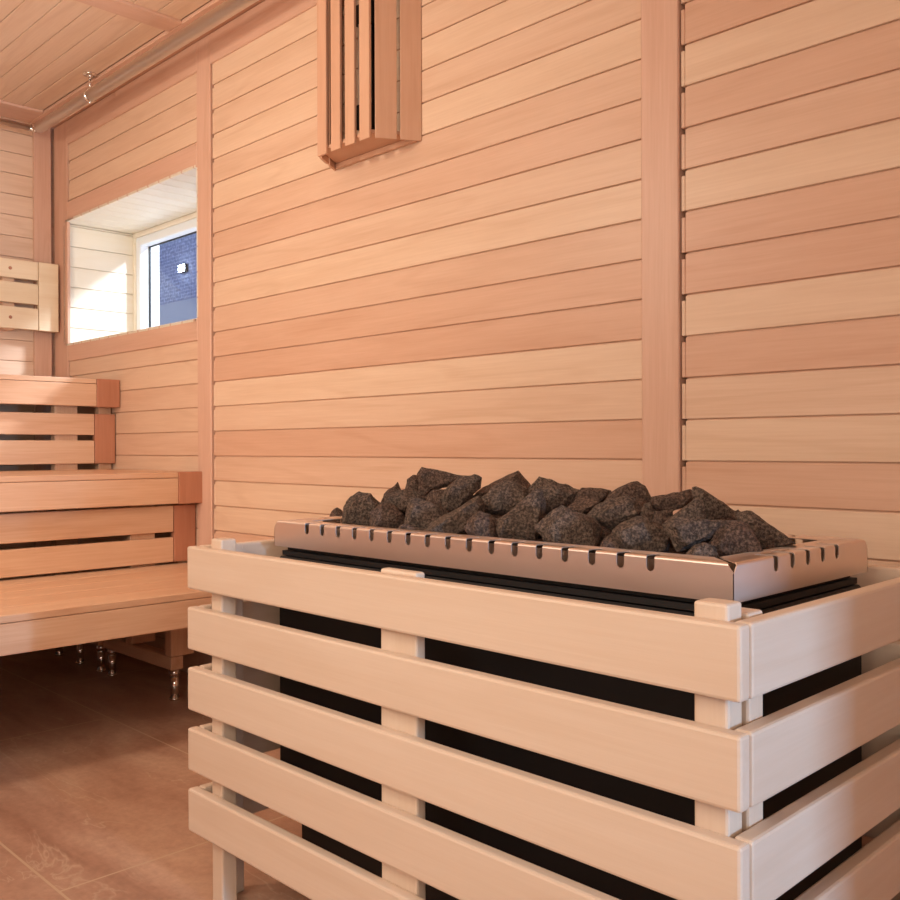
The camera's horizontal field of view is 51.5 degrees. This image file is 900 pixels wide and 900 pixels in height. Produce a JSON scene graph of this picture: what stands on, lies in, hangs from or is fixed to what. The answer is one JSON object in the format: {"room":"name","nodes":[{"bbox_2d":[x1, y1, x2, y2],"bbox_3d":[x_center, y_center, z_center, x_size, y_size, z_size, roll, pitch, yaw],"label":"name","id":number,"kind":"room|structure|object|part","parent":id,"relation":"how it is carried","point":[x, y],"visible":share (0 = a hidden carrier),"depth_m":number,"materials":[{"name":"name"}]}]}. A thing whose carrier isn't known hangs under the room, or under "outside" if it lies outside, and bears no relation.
{"room":"spa","nodes":[
{"label":"spa","id":0,"kind":"room"},
{"bbox_2d":[0,116,54,579],"bbox_3d":[-2.992,-0.372,4.027,2.660,2.639,0.040,0,0,-45],"label":"wall","id":1,"kind":"structure","parent":0,"point":[16,145],"depth_m":4.78,"materials":[{"name":"brown wood"}]},
{"bbox_2d":[0,100,43,122],"bbox_3d":[-2.979,-1.688,3.870,2.470,0.017,0.200,0,0,-45],"label":"trim","id":2,"kind":"structure","parent":1,"relation":"attached to","point":[22,113],"depth_m":4.66,"materials":[{"name":"brown wood"}]},
{"bbox_2d":[0,257,58,332],"bbox_3d":[-2.963,-0.774,3.949,2.556,0.353,0.109,0,0,-45],"label":"backrest","id":3,"kind":"object","parent":1,"relation":"attached to","point":[43,294],"visible":1,"depth_m":4.71,"materials":[{"name":"brown wood"}]},
{"bbox_2d":[33,124,51,576],"bbox_3d":[-2.117,-0.370,4.853,0.089,2.625,0.018,0,0,-45],"label":"trim","id":4,"kind":"structure","parent":1,"relation":"attached to","point":[42,341],"depth_m":4.84,"materials":[{"name":"brown wood"}]},
{"bbox_2d":[0,0,210,109],"bbox_3d":[-0.793,-1.717,1.764,2.710,0.050,6.350,0,0,-45],"label":"ceiling","id":5,"kind":"structure","parent":0,"point":[47,46],"depth_m":3.88,"materials":[{"name":"brown wood"}]},
{"bbox_2d":[0,118,36,132],"bbox_3d":[-2.937,-1.631,3.829,2.430,0.096,0.059,0,0,-45],"label":"pipe","id":6,"kind":"object","parent":5,"relation":"attached to","point":[6,122],"visible":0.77,"depth_m":4.61,"materials":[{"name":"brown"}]},
{"bbox_2d":[75,0,181,31],"bbox_3d":[-1.974,-1.688,2.856,2.470,0.018,0.107,0,0,-45],"label":"trim","id":7,"kind":"structure","parent":5,"relation":"attached to","point":[123,8],"depth_m":3.60,"materials":[{"name":"brown wood"}]},
{"bbox_2d":[34,0,258,132],"bbox_3d":[0.068,-1.628,2.501,0.060,0.135,6.044,0,0,-45],"label":"pipe","id":8,"kind":"object","parent":5,"relation":"hanging from","point":[227,9],"visible":1,"depth_m":3.80,"materials":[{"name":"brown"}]},
{"bbox_2d":[0,643,310,899],"bbox_3d":[-0.791,0.987,1.772,2.800,0.080,6.460,0,0,-45],"label":"floor","id":9,"kind":"structure","parent":0,"point":[96,778],"depth_m":2.61,"materials":[{"name":"stone"}]},
{"bbox_2d":[0,374,119,655],"bbox_3d":[-2.714,0.313,3.719,2.576,1.270,0.735,0,0,-45],"label":"bench","id":10,"kind":"object","parent":9,"relation":"on","point":[64,451],"visible":0.61,"depth_m":4.21,"materials":[{"name":"brown wood"}]},
{"bbox_3d":[-1.769,0.236,4.283,0.105,1.075,0.048,0,0,-45],"label":"post","id":11,"kind":"part","parent":10,"relation":"part of","materials":[{"name":"brown wood"}]},
{"bbox_3d":[-1.640,-0.059,4.413,0.062,0.343,0.044,0,0,-45],"label":"post","id":12,"kind":"part","parent":10,"relation":"part of","materials":[{"name":"brown wood"}]},
{"bbox_2d":[0,469,201,671],"bbox_3d":[-2.217,0.521,3.219,2.576,0.854,0.824,0,0,-45],"label":"bench","id":13,"kind":"object","parent":9,"relation":"on","point":[138,491],"visible":0.74,"depth_m":3.58,"materials":[{"name":"brown wood"}]},
{"bbox_3d":[-1.580,0.803,4.074,0.050,0.050,0.320,0,0,-45],"label":"rail","id":14,"kind":"part","parent":13,"relation":"part of","materials":[{"name":"brown wood"}]},
{"bbox_3d":[-1.247,0.444,3.758,0.105,0.659,0.048,0,0,-45],"label":"post","id":15,"kind":"part","parent":13,"relation":"part of","materials":[{"name":"brown wood"}]},
{"bbox_3d":[-1.118,0.345,3.889,0.062,0.320,0.044,0,0,-45],"label":"post","id":16,"kind":"part","parent":13,"relation":"part of","materials":[{"name":"brown wood"}]},
{"bbox_2d":[0,562,211,700],"bbox_3d":[-1.821,0.709,2.821,2.576,0.478,1.042,0,0,-45],"label":"bench","id":17,"kind":"object","parent":9,"relation":"on","point":[108,605],"visible":0.66,"depth_m":3.00,"materials":[{"name":"brown wood"}]},
{"bbox_3d":[-1.236,0.515,3.722,0.045,0.052,0.585,0,0,-45],"label":"rail","id":18,"kind":"part","parent":17,"relation":"part of","materials":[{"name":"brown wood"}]},
{"bbox_3d":[-1.234,0.803,3.724,0.050,0.050,0.585,0,0,-45],"label":"rail","id":19,"kind":"part","parent":17,"relation":"part of","materials":[{"name":"brown wood"}]},
{"bbox_3d":[-1.029,0.660,3.549,0.095,0.234,0.048,0,0,-45],"label":"post","id":20,"kind":"part","parent":17,"relation":"part of","materials":[{"name":"brown wood"}]},
{"bbox_2d":[187,537,899,899],"bbox_3d":[0.236,0.563,1.860,0.973,0.762,1.262,0,0,-45],"label":"guard","id":21,"kind":"object","parent":9,"relation":"on","point":[732,758],"visible":0.84,"depth_m":1.34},
{"bbox_3d":[-0.469,0.565,1.942,0.036,0.762,0.042,0,0,-45],"label":"post","id":22,"kind":"part","parent":21,"relation":"part of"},
{"bbox_3d":[-0.465,0.572,1.998,0.038,0.747,0.030,0,0,-45],"label":"post","id":23,"kind":"part","parent":21,"relation":"part of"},
{"bbox_3d":[-0.077,0.561,1.535,0.021,0.728,0.089,0,0,-45],"label":"post","id":24,"kind":"part","parent":21,"relation":"part of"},
{"bbox_3d":[0.327,0.565,1.138,0.036,0.762,0.046,0,0,-45],"label":"post","id":25,"kind":"part","parent":21,"relation":"part of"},
{"bbox_3d":[0.365,0.572,1.161,0.038,0.747,0.036,0,0,-45],"label":"post","id":26,"kind":"part","parent":21,"relation":"part of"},
{"bbox_2d":[274,516,866,899],"bbox_3d":[0.162,0.548,1.796,0.452,0.793,1.081,0,0,-45],"label":"heater","id":27,"kind":"object","parent":9,"relation":"on","point":[818,567],"visible":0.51,"depth_m":1.50,"materials":[{"name":"black"}]},
{"bbox_3d":[-0.200,0.178,2.159,0.452,0.054,0.055,0,0,-45],"label":"collar panel","id":28,"kind":"part","parent":27,"relation":"part of","materials":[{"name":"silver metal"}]},
{"bbox_2d":[329,507,342,522],"bbox_3d":[-0.265,0.160,2.175,0.048,0.052,0.029,0,0,-1],"label":"stone","id":29,"kind":"object","parent":27,"relation":"on","point":[335,512],"visible":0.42,"depth_m":2.17,"materials":[{"name":"grey stone"}]},
{"bbox_2d":[342,491,380,525],"bbox_3d":[-0.197,0.135,2.080,0.091,0.085,0.052,0,0,1],"label":"stone","id":30,"kind":"object","parent":27,"relation":"on","point":[356,510],"visible":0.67,"depth_m":2.06,"materials":[{"name":"grey stone"}]},
{"bbox_2d":[381,482,400,501],"bbox_3d":[-0.135,0.104,2.126,0.048,0.063,0.034,0,0,0],"label":"stone","id":31,"kind":"object","parent":27,"relation":"on","point":[396,487],"visible":0.41,"depth_m":2.12,"materials":[{"name":"stone"}]},
{"bbox_2d":[398,524,424,534],"bbox_3d":[-0.072,0.155,1.818,0.064,0.024,0.021,0,0,0],"label":"stone","id":32,"kind":"object","parent":27,"relation":"on","point":[403,526],"visible":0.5,"depth_m":1.81,"materials":[{"name":"grey stone"}]},
{"bbox_3d":[0.020,0.179,1.655,0.055,0.054,1.081,0,0,-45],"label":"collar panel","id":33,"kind":"part","parent":27,"relation":"part of","materials":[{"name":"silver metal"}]},
{"bbox_2d":[496,489,545,545],"bbox_3d":[0.129,0.126,1.690,0.091,0.110,0.056,0,0,-2],"label":"stone","id":34,"kind":"object","parent":27,"relation":"on","point":[518,523],"visible":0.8,"depth_m":1.67,"materials":[{"name":"grey stone"}]},
{"bbox_2d":[534,505,600,550],"bbox_3d":[0.202,0.137,1.601,0.114,0.086,0.069,0,0,-2],"label":"stone","id":35,"kind":"object","parent":27,"relation":"on","point":[565,525],"visible":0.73,"depth_m":1.57,"materials":[{"name":"stone"}]},
{"bbox_2d":[288,547,849,603],"bbox_3d":[0.161,0.211,1.795,0.412,0.008,1.041,0,0,-45],"label":"tray","id":36,"kind":"object","parent":27,"relation":"on","point":[603,594],"depth_m":1.52,"materials":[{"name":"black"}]},
{"bbox_2d":[668,547,686,553],"bbox_3d":[0.393,0.184,1.578,0.087,0.042,0.073,0,0,-45],"label":"stone","id":37,"kind":"object","parent":27,"relation":"on","point":[671,550],"visible":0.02,"depth_m":1.55,"materials":[{"name":"black stone"}]},
{"bbox_2d":[671,540,708,551],"bbox_3d":[0.400,0.148,1.515,0.086,0.038,0.076,0,0,11],"label":"stone","id":38,"kind":"object","parent":27,"relation":"on","point":[686,550],"visible":0.02,"depth_m":1.51,"materials":[{"name":"black stone"}]},
{"bbox_2d":[664,497,705,522],"bbox_3d":[0.383,0.106,1.529,0.067,0.058,0.042,0,0,8],"label":"stone","id":39,"kind":"object","parent":38,"relation":"on","point":[695,509],"visible":0.61,"depth_m":1.51,"materials":[{"name":"stone"}]},
{"bbox_2d":[686,542,719,558],"bbox_3d":[0.369,0.150,1.370,0.054,0.030,0.027,0,0,1],"label":"stone","id":40,"kind":"object","parent":27,"relation":"on","point":[701,549],"visible":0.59,"depth_m":1.36,"materials":[{"name":"stone"}]},
{"bbox_2d":[736,510,795,549],"bbox_3d":[0.504,0.130,1.489,0.093,0.068,0.058,0,0,0],"label":"stone","id":41,"kind":"object","parent":27,"relation":"on","point":[768,536],"visible":0.62,"depth_m":1.46,"materials":[{"name":"grey stone"}]},
{"bbox_3d":[0.522,0.178,1.431,0.452,0.054,0.055,0,0,-45],"label":"collar panel","id":42,"kind":"part","parent":27,"relation":"part of","materials":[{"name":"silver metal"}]},
{"bbox_3d":[0.302,0.178,1.935,0.055,0.054,1.081,0,0,-45],"label":"collar panel","id":43,"kind":"part","parent":27,"relation":"part of","materials":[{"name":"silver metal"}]},
{"bbox_3d":[0.315,0.181,1.500,0.095,0.048,0.083,0,0,-45],"label":"stone","id":44,"kind":"object","parent":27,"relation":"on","visible":0},
{"bbox_2d":[612,516,670,555],"bbox_3d":[0.305,0.138,1.484,0.096,0.068,0.060,0,0,-1],"label":"stone","id":45,"kind":"object","parent":44,"relation":"on","point":[635,533],"visible":0.77,"depth_m":1.46,"materials":[{"name":"stone"}]},
{"bbox_2d":[600,533,620,553],"bbox_3d":[0.261,0.148,1.495,0.047,0.038,0.027,0,0,-3],"label":"stone","id":46,"kind":"object","parent":45,"relation":"on","point":[609,541],"visible":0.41,"depth_m":1.49,"materials":[{"name":"stone"}]},
{"bbox_3d":[-0.144,0.182,1.946,0.067,0.046,0.079,0,0,-45],"label":"stone","id":47,"kind":"object","parent":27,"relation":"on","visible":0},
{"bbox_2d":[369,502,404,531],"bbox_3d":[-0.128,0.141,1.954,0.082,0.064,0.053,0,0,1],"label":"stone","id":48,"kind":"object","parent":47,"relation":"on","point":[385,514],"visible":0.68,"depth_m":1.94,"materials":[{"name":"grey stone"}]},
{"bbox_3d":[0.018,0.183,1.784,0.089,0.045,0.086,0,0,-45],"label":"stone","id":49,"kind":"object","parent":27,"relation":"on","visible":0},
{"bbox_2d":[424,496,484,538],"bbox_3d":[0.008,0.132,1.800,0.118,0.087,0.070,0,0,-5],"label":"stone","id":50,"kind":"object","parent":49,"relation":"on","point":[454,522],"visible":0.62,"depth_m":1.77,"materials":[{"name":"stone"}]},
{"bbox_3d":[0.334,0.144,1.572,0.079,0.046,0.070,0,0,-45],"label":"stone","id":51,"kind":"object","parent":27,"relation":"on","visible":0},
{"bbox_2d":[639,502,654,522],"bbox_3d":[0.343,0.111,1.617,0.035,0.044,0.024,0,0,-19],"label":"stone","id":52,"kind":"object","parent":51,"relation":"on","point":[647,510],"visible":0.6,"depth_m":1.61,"materials":[{"name":"grey stone"}]},
{"bbox_2d":[652,509,672,525],"bbox_3d":[0.360,0.115,1.573,0.036,0.031,0.022,0,0,5],"label":"stone","id":53,"kind":"object","parent":51,"relation":"on","point":[660,517],"visible":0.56,"depth_m":1.56,"materials":[{"name":"grey stone"}]},
{"bbox_3d":[-0.131,0.146,2.025,0.091,0.042,0.076,0,0,-45],"label":"stone","id":54,"kind":"object","parent":27,"relation":"on","visible":0},
{"bbox_2d":[384,489,420,514],"bbox_3d":[-0.102,0.114,2.029,0.086,0.059,0.055,0,0,-2],"label":"stone","id":55,"kind":"object","parent":54,"relation":"on","point":[400,499],"visible":0.64,"depth_m":2.01,"materials":[{"name":"grey stone"}]},
{"bbox_3d":[-0.060,0.186,1.870,0.085,0.039,0.080,0,0,-45],"label":"stone","id":56,"kind":"object","parent":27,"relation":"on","visible":0},
{"bbox_2d":[404,498,448,528],"bbox_3d":[-0.045,0.134,1.876,0.096,0.076,0.059,0,0,1],"label":"stone","id":57,"kind":"object","parent":56,"relation":"on","point":[420,513],"visible":0.56,"depth_m":1.85,"materials":[{"name":"stone"}]},
{"bbox_3d":[0.396,0.189,1.429,0.091,0.032,0.077,0,0,-45],"label":"stone","id":58,"kind":"object","parent":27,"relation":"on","visible":0},
{"bbox_2d":[662,517,722,552],"bbox_3d":[0.378,0.130,1.431,0.105,0.056,0.048,0,0,-2],"label":"stone","id":59,"kind":"object","parent":58,"relation":"on","point":[684,533],"visible":0.98,"depth_m":1.41,"materials":[{"name":"grey stone"}]},
{"bbox_2d":[708,520,762,556],"bbox_3d":[0.433,0.136,1.419,0.084,0.059,0.048,0,0,5],"label":"stone","id":60,"kind":"object","parent":58,"relation":"on","point":[732,537],"visible":0.73,"depth_m":1.40,"materials":[{"name":"grey stone"}]},
{"bbox_3d":[-0.047,0.150,1.935,0.088,0.034,0.089,0,0,-45],"label":"stone","id":61,"kind":"object","parent":27,"relation":"on","visible":0},
{"bbox_2d":[426,489,444,504],"bbox_3d":[-0.028,0.099,1.948,0.045,0.037,0.026,0,0,6],"label":"stone","id":62,"kind":"object","parent":61,"relation":"on","point":[434,496],"visible":0.7,"depth_m":1.94,"materials":[{"name":"stone"}]},
{"bbox_3d":[0.245,0.145,1.795,0.083,0.042,0.091,0,0,-45],"label":"stone","id":63,"kind":"object","parent":27,"relation":"in","visible":0},
{"bbox_2d":[568,487,610,505],"bbox_3d":[0.263,0.093,1.766,0.087,0.045,0.038,0,0,3],"label":"stone","id":64,"kind":"object","parent":63,"relation":"on","point":[597,494],"visible":0.51,"depth_m":1.75,"materials":[{"name":"stone"}]},
{"bbox_3d":[0.327,0.144,1.730,0.078,0.045,0.082,0,0,-45],"label":"stone","id":65,"kind":"object","parent":27,"relation":"on","visible":0},
{"bbox_2d":[567,496,600,514],"bbox_3d":[0.251,0.106,1.730,0.073,0.044,0.085,0,0,21],"label":"stone","id":66,"kind":"object","parent":65,"relation":"on","point":[584,505],"visible":0.49,"depth_m":1.70,"materials":[{"name":"grey stone"}]},
{"bbox_2d":[605,481,650,501],"bbox_3d":[0.329,0.089,1.731,0.090,0.064,0.052,0,0,-6],"label":"stone","id":67,"kind":"object","parent":65,"relation":"on","point":[635,489],"visible":0.48,"depth_m":1.71,"materials":[{"name":"stone"}]},
{"bbox_3d":[0.380,0.143,1.647,0.056,0.047,0.091,0,0,-45],"label":"stone","id":68,"kind":"object","parent":27,"relation":"on","visible":0},
{"bbox_2d":[638,499,655,510],"bbox_3d":[0.339,0.107,1.672,0.056,0.042,0.098,0,0,39],"label":"stone","id":69,"kind":"object","parent":68,"relation":"on","point":[642,501],"visible":0.12,"depth_m":1.65,"materials":[{"name":"grey stone"}]},
{"bbox_2d":[650,489,692,510],"bbox_3d":[0.400,0.095,1.667,0.086,0.049,0.044,0,0,-3],"label":"stone","id":70,"kind":"object","parent":68,"relation":"on","point":[674,500],"visible":0.81,"depth_m":1.65,"materials":[{"name":"grey stone"}]},
{"bbox_3d":[0.477,0.147,1.570,0.071,0.038,0.086,0,0,-45],"label":"stone","id":71,"kind":"object","parent":27,"relation":"on","visible":0},
{"bbox_2d":[692,486,736,520],"bbox_3d":[0.460,0.100,1.609,0.086,0.075,0.049,0,0,-3],"label":"stone","id":72,"kind":"object","parent":71,"relation":"on","point":[715,509],"visible":0.56,"depth_m":1.59,"materials":[{"name":"grey stone"}]},
{"bbox_3d":[0.107,0.106,1.891,0.101,0.044,0.076,0,0,-45],"label":"stone","id":73,"kind":"object","parent":27,"relation":"in","visible":0},
{"bbox_2d":[482,480,528,514],"bbox_3d":[0.105,0.096,1.857,0.109,0.070,0.061,0,0,-2],"label":"stone","id":74,"kind":"object","parent":73,"relation":"on","point":[501,498],"visible":0.73,"depth_m":1.83,"materials":[{"name":"brown stone"}]},
{"bbox_3d":[0.099,0.184,1.738,0.078,0.042,0.075,0,0,-45],"label":"stone","id":75,"kind":"object","parent":27,"relation":"in","visible":0},
{"bbox_2d":[464,511,498,542],"bbox_3d":[0.062,0.142,1.718,0.073,0.062,0.044,0,0,7],"label":"stone","id":76,"kind":"object","parent":75,"relation":"on","point":[481,523],"visible":0.67,"depth_m":1.70,"materials":[{"name":"stone"}]},
{"bbox_3d":[0.167,0.145,1.880,0.092,0.043,0.082,0,0,-45],"label":"stone","id":77,"kind":"object","parent":27,"relation":"in","visible":0},
{"bbox_3d":[0.188,0.104,1.830,0.085,0.048,0.091,0,0,-45],"label":"stone","id":78,"kind":"object","parent":77,"relation":"on","visible":0},
{"bbox_2d":[528,476,562,492],"bbox_3d":[0.196,0.074,1.885,0.081,0.041,0.041,0,0,3],"label":"stone","id":79,"kind":"object","parent":78,"relation":"on","point":[540,481],"visible":0.45,"depth_m":1.87,"materials":[{"name":"stone"}]},
{"bbox_2d":[538,484,578,510],"bbox_3d":[0.204,0.091,1.774,0.092,0.054,0.050,0,0,4],"label":"stone","id":80,"kind":"object","parent":78,"relation":"on","point":[555,495],"visible":0.7,"depth_m":1.75,"materials":[{"name":"stone"}]},
{"bbox_3d":[0.020,0.184,2.105,0.087,0.040,0.088,0,0,-45],"label":"stone","id":81,"kind":"object","parent":27,"relation":"in","visible":0},
{"bbox_3d":[-0.046,0.145,2.092,0.089,0.042,0.086,0,0,-45],"label":"stone","id":82,"kind":"object","parent":81,"relation":"on","visible":0},
{"bbox_2d":[405,475,419,491],"bbox_3d":[-0.081,0.082,2.116,0.044,0.052,0.026,0,0,-3],"label":"stone","id":83,"kind":"object","parent":82,"relation":"on","point":[412,483],"visible":0.42,"depth_m":2.10,"materials":[{"name":"brown stone"}]},
{"bbox_2d":[418,491,430,499],"bbox_3d":[-0.042,0.107,2.048,0.067,0.042,0.087,0,0,7],"label":"stone","id":84,"kind":"object","parent":82,"relation":"on","point":[421,497],"visible":0.16,"depth_m":2.01,"materials":[{"name":"brown stone"}]},
{"bbox_2d":[418,485,429,495],"bbox_3d":[-0.056,0.089,2.022,0.026,0.028,0.015,0,0,-3],"label":"stone","id":85,"kind":"object","parent":84,"relation":"on","point":[423,490],"visible":1,"depth_m":2.02,"materials":[{"name":"stone"}]},
{"bbox_2d":[417,467,459,490],"bbox_3d":[-0.020,0.064,2.065,0.107,0.053,0.048,0,0,1],"label":"stone","id":86,"kind":"object","parent":84,"relation":"on","point":[435,479],"visible":0.83,"depth_m":2.05,"materials":[{"name":"brown stone"}]},
{"bbox_3d":[0.313,0.182,1.656,0.082,0.044,0.081,0,0,-45],"label":"stone","id":87,"kind":"object","parent":27,"relation":"in","visible":0},
{"bbox_2d":[601,525,611,542],"bbox_3d":[0.253,0.146,1.639,0.078,0.042,0.082,0,0,-45],"label":"stone","id":88,"kind":"object","parent":87,"relation":"on","point":[605,531],"visible":0.17,"depth_m":1.60,"materials":[{"name":"grey stone"}]},
{"bbox_2d":[587,495,642,530],"bbox_3d":[0.289,0.112,1.632,0.102,0.068,0.062,0,0,2],"label":"stone","id":89,"kind":"object","parent":88,"relation":"on","point":[610,513],"visible":0.66,"depth_m":1.61,"materials":[{"name":"grey stone"}]},
{"bbox_2d":[69,0,899,846],"bbox_3d":[0.135,-0.378,2.719,0.060,2.639,6.300,0,0,-45],"label":"wall","id":90,"kind":"structure","parent":0,"point":[465,298],"depth_m":2.54,"materials":[{"name":"brown wood"}]},
{"bbox_2d":[54,121,70,377],"bbox_3d":[-2.006,-0.370,4.835,0.016,2.625,0.162,0,0,-45],"label":"trim","id":91,"kind":"structure","parent":90,"relation":"attached to","point":[61,149],"depth_m":4.82,"materials":[{"name":"brown wood"}]},
{"bbox_2d":[64,165,197,345],"bbox_3d":[-1.325,-0.857,4.509,0.528,0.682,1.382,0,0,-45],"label":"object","id":92,"kind":"structure","parent":90,"relation":"attached to","point":[101,240],"depth_m":4.86,"materials":[{"name":"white wood"}]},
{"bbox_2d":[67,43,196,144],"bbox_3d":[-1.497,-1.622,4.314,0.016,0.122,1.294,0,0,-45],"label":"trim","id":93,"kind":"structure","parent":90,"relation":"attached to","point":[181,66],"depth_m":4.24,"materials":[{"name":"brown wood"}]},
{"bbox_2d":[67,143,196,220],"bbox_3d":[-1.496,-1.217,4.316,0.016,0.099,1.294,0,0,-45],"label":"trim","id":94,"kind":"structure","parent":90,"relation":"attached to","point":[183,159],"depth_m":4.24,"materials":[{"name":"brown wood"}]},
{"bbox_2d":[68,319,197,361],"bbox_3d":[-1.493,-0.499,4.318,0.016,0.092,1.294,0,0,-45],"label":"trim","id":95,"kind":"structure","parent":90,"relation":"attached to","point":[186,332],"depth_m":4.24,"materials":[{"name":"brown wood"}]},
{"bbox_2d":[29,0,264,128],"bbox_3d":[0.077,-1.694,2.634,0.130,0.018,6.260,0,0,-45],"label":"trim","id":96,"kind":"structure","parent":90,"relation":"attached to","point":[212,4],"depth_m":4.01,"materials":[{"name":"brown wood"}]},
{"bbox_2d":[133,212,196,330],"bbox_3d":[-1.224,-0.858,4.609,0.075,0.620,1.320,0,0,-45],"label":"window","id":97,"kind":"structure","parent":90,"relation":"in","point":[143,241],"depth_m":5.01,"materials":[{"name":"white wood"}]},
{"bbox_2d":[196,34,216,665],"bbox_3d":[-0.992,-0.370,3.828,0.038,2.625,0.107,0,0,-45],"label":"trim","id":98,"kind":"structure","parent":90,"relation":"attached to","point":[205,136],"depth_m":3.80,"materials":[{"name":"brown wood"}]},
{"bbox_2d":[210,0,316,63],"bbox_3d":[-0.244,-1.622,3.051,0.016,0.122,2.050,0,0,-45],"label":"trim","id":99,"kind":"structure","parent":90,"relation":"attached to","point":[265,17],"depth_m":3.55,"materials":[{"name":"brown wood"}]},
{"bbox_2d":[317,0,421,170],"bbox_3d":[-0.291,-1.246,3.003,0.143,0.574,0.440,0,0,-45],"label":"wall lamp","id":100,"kind":"object","parent":90,"relation":"attached to","point":[375,116],"visible":1,"depth_m":2.89,"materials":[{"name":"brown wood"}]},
{"bbox_2d":[326,129,401,162],"bbox_3d":[-0.288,-0.983,3.005,0.126,0.012,0.403,0,0,-45],"label":"lamp base","id":101,"kind":"object","parent":100,"relation":"attached to","point":[369,143],"depth_m":2.98,"materials":[{"name":"brown wood"}]},
{"bbox_3d":[-0.274,-1.246,3.019,0.044,0.254,0.044,0,0,-45],"label":"bulb","id":102,"kind":"part","parent":100,"relation":"part of","materials":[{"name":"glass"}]},
{"bbox_2d":[356,1,374,27],"bbox_3d":[-0.269,-1.408,3.025,0.046,0.070,0.060,0,0,-45],"label":"socket","id":103,"kind":"object","parent":100,"relation":"attached to","point":[372,2],"depth_m":3.01,"materials":[{"name":"black wood"}]},
{"bbox_2d":[356,102,374,130],"bbox_3d":[-0.268,-1.079,3.025,0.046,0.080,0.060,0,0,-45],"label":"socket","id":104,"kind":"object","parent":100,"relation":"attached to","point":[372,103],"depth_m":3.01,"materials":[{"name":"black wood"}]},
{"bbox_3d":[-0.248,-1.246,3.045,0.012,0.512,0.100,0,0,-45],"label":"plate","id":105,"kind":"part","parent":100,"relation":"part of","materials":[{"name":"black"}]},
{"bbox_3d":[-0.247,-0.968,3.046,0.012,0.018,0.400,0,0,-45],"label":"rail","id":106,"kind":"part","parent":100,"relation":"part of","materials":[{"name":"brown wood"}]},
{"bbox_2d":[641,0,686,514],"bbox_3d":[0.526,-0.371,2.297,0.038,2.625,0.106,0,0,-45],"label":"trim","id":107,"kind":"structure","parent":90,"relation":"attached to","point":[661,47],"depth_m":2.28,"materials":[{"name":"brown wood"}]},
{"bbox_3d":[0.106,0.143,1.964,0.085,0.046,0.075,0,0,-45],"label":"stone","id":108,"kind":"object","parent":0,"visible":0},
{"bbox_3d":[0.053,0.111,1.963,0.087,0.034,0.080,0,0,-45],"label":"stone","id":109,"kind":"object","parent":108,"relation":"on","visible":0},
{"bbox_2d":[441,474,481,512],"bbox_3d":[0.022,0.092,1.946,0.090,0.084,0.054,0,0,3],"label":"stone","id":110,"kind":"object","parent":109,"relation":"on","point":[463,488],"visible":0.83,"depth_m":1.92,"materials":[{"name":"brown stone"}]},
{"bbox_2d":[474,471,530,495],"bbox_3d":[0.113,0.074,1.961,0.124,0.062,0.058,0,0,-2],"label":"stone","id":111,"kind":"object","parent":109,"relation":"on","point":[516,476],"visible":0.38,"depth_m":1.95,"materials":[{"name":"stone"}]},
{"label":"outside","id":112,"kind":"structure","parent":0,"visible":0},
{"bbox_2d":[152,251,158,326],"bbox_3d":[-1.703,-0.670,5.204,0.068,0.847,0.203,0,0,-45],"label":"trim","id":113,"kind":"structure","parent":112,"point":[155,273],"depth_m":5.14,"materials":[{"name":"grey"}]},
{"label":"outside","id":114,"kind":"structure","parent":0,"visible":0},
{"bbox_2d":[159,233,196,304],"bbox_3d":[-1.631,-1.107,8.643,0.100,4.075,10.200,0,0,-45],"label":"wall","id":115,"kind":"structure","parent":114,"point":[175,286],"depth_m":9.81,"materials":[{"name":"blue brick"}]},
{"bbox_2d":[160,297,196,324],"bbox_3d":[-1.677,-0.912,8.597,0.029,1.284,10.200,0,0,-45],"label":"trim","id":116,"kind":"structure","parent":115,"relation":"attached to","point":[183,310],"depth_m":9.74,"materials":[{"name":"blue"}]},
{"bbox_2d":[178,264,187,272],"bbox_3d":[-2.768,-1.883,9.680,0.047,0.084,0.130,0,0,-45],"label":"lamp","id":117,"kind":"object","parent":115,"relation":"attached to","point":[183,268],"visible":1,"depth_m":9.64,"materials":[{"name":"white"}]}
]}

